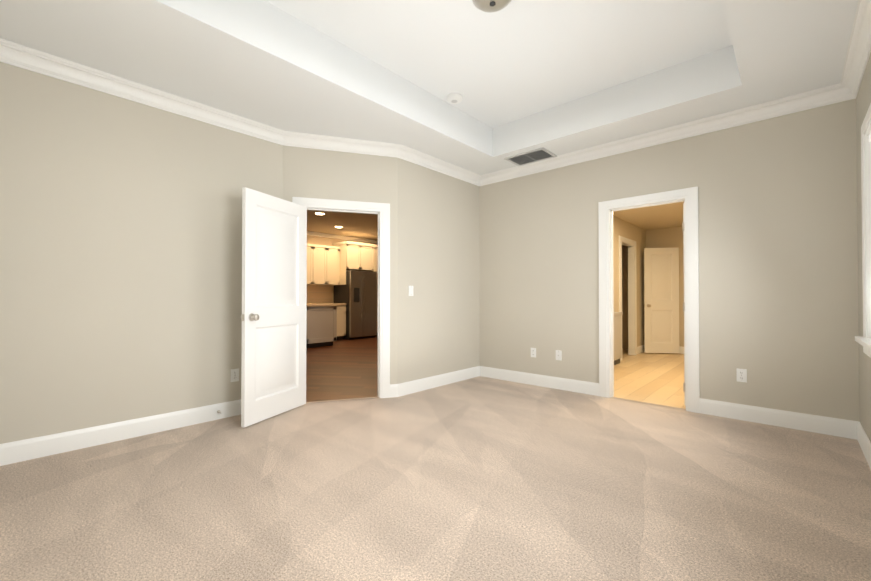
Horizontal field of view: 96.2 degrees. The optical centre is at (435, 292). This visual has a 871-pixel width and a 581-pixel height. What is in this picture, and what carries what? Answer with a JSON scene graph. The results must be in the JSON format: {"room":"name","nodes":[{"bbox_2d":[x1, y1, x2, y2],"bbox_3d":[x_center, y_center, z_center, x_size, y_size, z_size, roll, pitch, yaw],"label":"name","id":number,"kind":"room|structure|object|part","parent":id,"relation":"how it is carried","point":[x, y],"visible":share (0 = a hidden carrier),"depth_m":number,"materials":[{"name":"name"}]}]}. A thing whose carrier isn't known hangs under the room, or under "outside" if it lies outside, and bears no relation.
{"room":"empty bedroom","nodes":[
{"label":"empty bedroom","id":0,"kind":"room"},
{"bbox_2d":[0,62,282,443],"bbox_3d":[-2.377,-0.244,3.122,0.120,2.740,2.390,-1,-1,42],"label":"wall","id":1,"kind":"structure","parent":0,"point":[120,259],"depth_m":2.96,"materials":[{"name":"paint"}]},
{"bbox_2d":[231,368,238,381],"bbox_3d":[-1.846,0.761,3.596,0.010,0.116,0.072,-1,-1,42],"label":"outlet","id":2,"kind":"object","parent":1,"relation":"attached to","point":[234,375],"visible":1,"depth_m":3.59,"materials":[{"name":"white plastic"}]},
{"bbox_2d":[283,146,397,383],"bbox_3d":[-0.998,0.267,4.168,1.183,3.740,0.120,0,-1,-17],"label":"wall","id":3,"kind":"structure","parent":0,"point":[322,174],"depth_m":4.16,"materials":[{"name":"paint"}]},
{"bbox_2d":[241,187,306,427],"bbox_3d":[-1.458,0.123,3.609,0.169,1.992,0.785,0,-1,20],"label":"door leaf","id":4,"kind":"structure","parent":3,"relation":"in","point":[274,294],"depth_m":3.53,"materials":[{"name":"paint"}]},
{"bbox_2d":[292,197,389,397],"bbox_3d":[-0.993,0.083,4.162,1.000,2.107,0.139,0,-1,-17],"label":"door frame","id":5,"kind":"structure","parent":3,"relation":"attached to","point":[383,209],"depth_m":4.22,"materials":[{"name":"paint"}]},
{"bbox_2d":[306,336,376,401],"bbox_3d":[-1.930,1.173,7.124,5.960,0.001,11.200,-1,-1,42],"label":"floor","id":6,"kind":"structure","parent":0,"point":[342,369],"depth_m":5.82,"materials":[{"name":"brown wood"}]},
{"bbox_2d":[306,305,337,347],"bbox_3d":[-3.010,0.744,8.983,1.442,0.883,0.766,-1,-1,42],"label":"base cabinet","id":7,"kind":"object","parent":6,"relation":"on","point":[321,320],"depth_m":8.51,"materials":[{"name":"wood"}]},
{"bbox_2d":[338,305,345,339],"bbox_3d":[-2.760,0.755,9.865,0.620,0.880,0.760,-1,-1,42],"label":"base cabinet","id":8,"kind":"object","parent":6,"relation":"on","point":[341,308],"depth_m":9.86,"materials":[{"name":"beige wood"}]},
{"bbox_2d":[312,303,345,304],"bbox_3d":[-2.755,0.295,9.865,0.645,0.040,0.760,-1,-1,42],"label":"countertop","id":9,"kind":"structure","parent":8,"relation":"on","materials":[{"name":"beige stone"}]},
{"bbox_2d":[330,269,377,339],"bbox_3d":[-2.147,0.320,10.400,0.770,1.760,0.870,-1,-1,42],"label":"fridge","id":10,"kind":"object","parent":6,"relation":"on","point":[348,270],"depth_m":10.09,"materials":[{"name":"grey metal"}]},
{"bbox_2d":[307,235,377,302],"bbox_3d":[-4.026,-0.183,9.054,0.120,2.740,11.200,-1,-1,42],"label":"wall","id":11,"kind":"structure","parent":0,"point":[320,240],"depth_m":10.23,"materials":[{"name":"paint"}]},
{"bbox_2d":[307,244,313,284],"bbox_3d":[-3.386,-0.700,9.402,0.340,0.980,0.770,-1,-1,42],"label":"upper cabinet","id":12,"kind":"object","parent":11,"relation":"attached to","point":[310,248],"depth_m":9.53,"materials":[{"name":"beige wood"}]},
{"bbox_2d":[307,284,331,302],"bbox_3d":[-3.255,0.034,9.796,0.003,0.480,1.540,-1,-1,42],"label":"backsplash","id":13,"kind":"structure","parent":11,"relation":"attached to","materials":[{"name":"beige tile"}]},
{"bbox_2d":[314,245,341,284],"bbox_3d":[-2.867,-0.694,9.971,0.340,0.980,0.770,-1,-1,42],"label":"upper cabinet","id":14,"kind":"object","parent":11,"relation":"attached to","point":[327,259],"depth_m":9.87,"materials":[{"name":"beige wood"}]},
{"bbox_2d":[307,231,377,243],"bbox_3d":[-3.956,-1.504,9.003,0.070,0.100,11.200,-1,-1,42],"label":"crown molding","id":15,"kind":"structure","parent":11,"relation":"attached to","point":[319,234],"depth_m":10.51,"materials":[{"name":"paint"}]},
{"bbox_2d":[334,241,373,268],"bbox_3d":[-2.203,-0.954,10.484,0.630,0.710,0.860,-1,-1,42],"label":"upper cabinet","id":16,"kind":"object","parent":11,"relation":"attached to","point":[355,255],"depth_m":10.20,"materials":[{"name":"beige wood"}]},
{"bbox_3d":[-2.395,-1.216,10.263,0.650,0.190,3.370,-1,-1,42],"label":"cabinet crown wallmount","id":17,"kind":"part","parent":16,"relation":"part of","materials":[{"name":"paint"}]},
{"bbox_2d":[374,245,377,272],"bbox_3d":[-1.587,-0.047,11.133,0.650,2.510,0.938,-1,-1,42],"label":"upper cabinet","id":18,"kind":"object","parent":11,"relation":"attached to","point":[375,246],"depth_m":10.64,"materials":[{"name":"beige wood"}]},
{"bbox_2d":[334,244,376,339],"bbox_3d":[-2.124,-0.020,10.402,0.845,2.440,0.900,-1,-1,42],"label":"cabinet","id":19,"kind":"object","parent":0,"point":[356,288],"depth_m":10.11,"materials":[{"name":"paint"}]},
{"bbox_2d":[0,0,857,239],"bbox_3d":[-0.546,-1.756,5.888,9.710,0.340,11.200,-1,-1,42],"label":"ceiling","id":20,"kind":"structure","parent":0,"point":[558,77],"depth_m":3.03,"materials":[{"name":"paint"}]},
{"bbox_2d":[446,93,462,103],"bbox_3d":[0.187,-1.925,3.891,0.166,0.043,0.166,-1,-1,42],"label":"smoke detector","id":21,"kind":"object","parent":20,"relation":"attached to","point":[454,98],"visible":0.98,"depth_m":3.85,"materials":[{"name":"white plastic"}]},
{"bbox_2d":[472,0,510,12],"bbox_3d":[0.374,-1.922,2.561,0.272,0.076,0.272,-1,-1,42],"label":"ceiling light","id":22,"kind":"object","parent":20,"relation":"attached to","point":[489,6],"visible":1,"depth_m":2.58,"materials":[{"name":"white glass"}]},
{"bbox_2d":[504,147,556,165],"bbox_3d":[1.118,-1.594,4.605,0.505,0.010,0.355,-1,-1,42],"label":"ceiling vent","id":23,"kind":"object","parent":20,"relation":"in","point":[532,156],"visible":0.98,"depth_m":4.59,"materials":[{"name":"grey metal"}]},
{"bbox_2d":[0,376,870,580],"bbox_3d":[0.107,1.131,2.646,4.210,0.020,4.860,-1,-1,42],"label":"floor carpet","id":24,"kind":"object","parent":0,"point":[479,478],"visible":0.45,"depth_m":2.12,"materials":[{"name":"beige carpet"}]},
{"bbox_2d":[398,158,479,383],"bbox_3d":[0.094,-0.225,4.935,0.120,2.740,1.640,-1,-1,42],"label":"wall","id":25,"kind":"structure","parent":0,"point":[438,266],"depth_m":4.76,"materials":[{"name":"paint"}]},
{"bbox_2d":[409,286,412,295],"bbox_3d":[-0.274,-0.021,4.429,0.016,0.116,0.072,-1,-1,42],"label":"light switch","id":26,"kind":"object","parent":25,"relation":"attached to","point":[410,290],"visible":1,"depth_m":4.42,"materials":[{"name":"white plastic"}]},
{"bbox_2d":[390,366,479,396],"bbox_3d":[0.061,1.074,4.799,0.032,0.138,1.590,-1,-1,42],"label":"baseboard","id":27,"kind":"structure","parent":25,"relation":"attached to","point":[422,384],"depth_m":4.67,"materials":[{"name":"paint"}]},
{"bbox_2d":[0,0,870,185],"bbox_3d":[0.094,-1.560,2.659,4.170,0.116,4.780,-1,-1,42],"label":"crown molding","id":28,"kind":"structure","parent":25,"relation":"attached to","point":[846,88],"depth_m":3.40,"materials":[{"name":"paint"}]},
{"bbox_2d":[613,216,645,346],"bbox_3d":[2.814,0.440,6.391,0.100,3.440,4.190,-1,-1,42],"label":"wall","id":29,"kind":"structure","parent":0,"point":[625,229],"depth_m":7.45,"materials":[{"name":"paint"}]},
{"bbox_2d":[619,236,636,360],"bbox_3d":[3.424,0.099,7.049,0.118,2.135,0.960,-1,-1,42],"label":"door frame","id":30,"kind":"structure","parent":29,"relation":"attached to","point":[632,306],"depth_m":7.31,"materials":[{"name":"paint"}]},
{"bbox_2d":[613,202,683,229],"bbox_3d":[3.456,-1.286,5.889,3.810,0.001,4.290,-1,-1,42],"label":"ceiling","id":31,"kind":"structure","parent":0,"point":[659,216],"depth_m":6.56,"materials":[{"name":"paint"}]},
{"bbox_2d":[614,349,685,408],"bbox_3d":[3.436,1.158,5.842,3.810,0.001,4.350,-1,-1,42],"label":"floor","id":32,"kind":"structure","parent":0,"point":[655,378],"depth_m":5.24,"materials":[{"name":"beige wood"}]},
{"bbox_2d":[614,312,622,364],"bbox_3d":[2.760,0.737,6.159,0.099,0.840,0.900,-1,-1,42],"label":"vanity cabinet","id":33,"kind":"object","parent":32,"relation":"on","point":[617,336],"visible":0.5,"depth_m":6.30,"materials":[{"name":"paint"}]},
{"bbox_2d":[622,227,683,348],"bbox_3d":[4.832,-0.200,7.472,3.690,2.740,0.120,-1,-1,42],"label":"wall","id":34,"kind":"structure","parent":0,"point":[672,237],"depth_m":7.71,"materials":[{"name":"paint"}]},
{"bbox_2d":[637,345,683,353],"bbox_3d":[4.966,1.094,6.767,2.560,0.138,0.720,-1,-1,42],"label":"baseboard","id":35,"kind":"structure","parent":34,"relation":"attached to","point":[640,349],"depth_m":7.49,"materials":[{"name":"paint"}]},
{"bbox_2d":[644,247,678,352],"bbox_3d":[4.346,0.149,7.507,0.631,2.020,0.169,0,-1,7],"label":"door leaf","id":36,"kind":"structure","parent":34,"relation":"in","point":[661,300],"depth_m":7.50,"materials":[{"name":"paint"}]},
{"bbox_2d":[479,99,859,421],"bbox_3d":[2.013,0.267,4.205,3.690,3.740,0.120,-1,-1,42],"label":"wall","id":37,"kind":"structure","parent":0,"point":[778,258],"depth_m":3.52,"materials":[{"name":"paint"}]},
{"bbox_2d":[531,348,535,357],"bbox_3d":[1.212,0.744,4.844,0.072,0.116,0.010,-1,-1,42],"label":"electrical outlet","id":38,"kind":"object","parent":37,"relation":"attached to","point":[533,352],"visible":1,"depth_m":4.84,"materials":[{"name":"white plastic"}]},
{"bbox_2d":[480,366,598,395],"bbox_3d":[1.206,1.075,4.843,1.629,0.138,0.015,-1,-1,42],"label":"baseboard","id":39,"kind":"structure","parent":37,"relation":"attached to","point":[578,386],"depth_m":4.75,"materials":[{"name":"paint"}]},
{"bbox_2d":[556,350,561,360],"bbox_3d":[1.453,0.742,4.618,0.072,0.116,0.018,-1,-1,42],"label":"outlet","id":40,"kind":"object","parent":37,"relation":"attached to","point":[558,354],"visible":1,"depth_m":4.61,"materials":[{"name":"white plastic"}]},
{"bbox_2d":[598,186,699,412],"bbox_3d":[2.184,0.068,4.039,0.920,2.135,0.139,-1,-1,42],"label":"door frame","id":41,"kind":"structure","parent":37,"relation":"attached to","point":[690,195],"depth_m":3.91,"materials":[{"name":"paint"}]},
{"bbox_2d":[682,203,685,404],"bbox_3d":[2.720,0.115,4.146,0.169,2.020,0.705,-1,-1,41],"label":"door leaf","id":42,"kind":"structure","parent":37,"relation":"in","point":[684,304],"depth_m":3.90,"materials":[{"name":"paint"}]},
{"bbox_2d":[737,368,746,382],"bbox_3d":[2.718,0.735,3.467,0.072,0.116,0.010,-1,-1,42],"label":"electrical outlet","id":43,"kind":"object","parent":37,"relation":"attached to","point":[741,375],"visible":1,"depth_m":3.46,"materials":[{"name":"white plastic"}]},
{"bbox_2d":[699,398,851,438],"bbox_3d":[2.849,1.060,3.340,0.999,0.138,0.015,-1,-1,42],"label":"baseboard","id":44,"kind":"structure","parent":37,"relation":"attached to","point":[838,427],"depth_m":3.29,"materials":[{"name":"paint"}]},
{"bbox_2d":[856,53,870,441],"bbox_3d":[1.636,-0.264,1.153,0.120,2.740,4.900,-1,-1,42],"label":"wall","id":45,"kind":"structure","parent":0,"point":[863,99],"depth_m":2.83,"materials":[{"name":"paint"}]},
{"bbox_2d":[852,421,870,469],"bbox_3d":[1.626,1.038,1.230,0.015,0.138,4.780,-1,-1,42],"label":"baseboard","id":46,"kind":"structure","parent":45,"relation":"attached to","point":[858,433],"depth_m":2.76,"materials":[{"name":"paint"}]},
{"bbox_2d":[855,103,870,357],"bbox_3d":[2.554,-0.368,2.199,0.175,1.540,1.250,-1,-1,42],"label":"window","id":47,"kind":"structure","parent":45,"relation":"in","point":[864,340],"depth_m":2.59,"materials":[{"name":"paint"}]}
]}

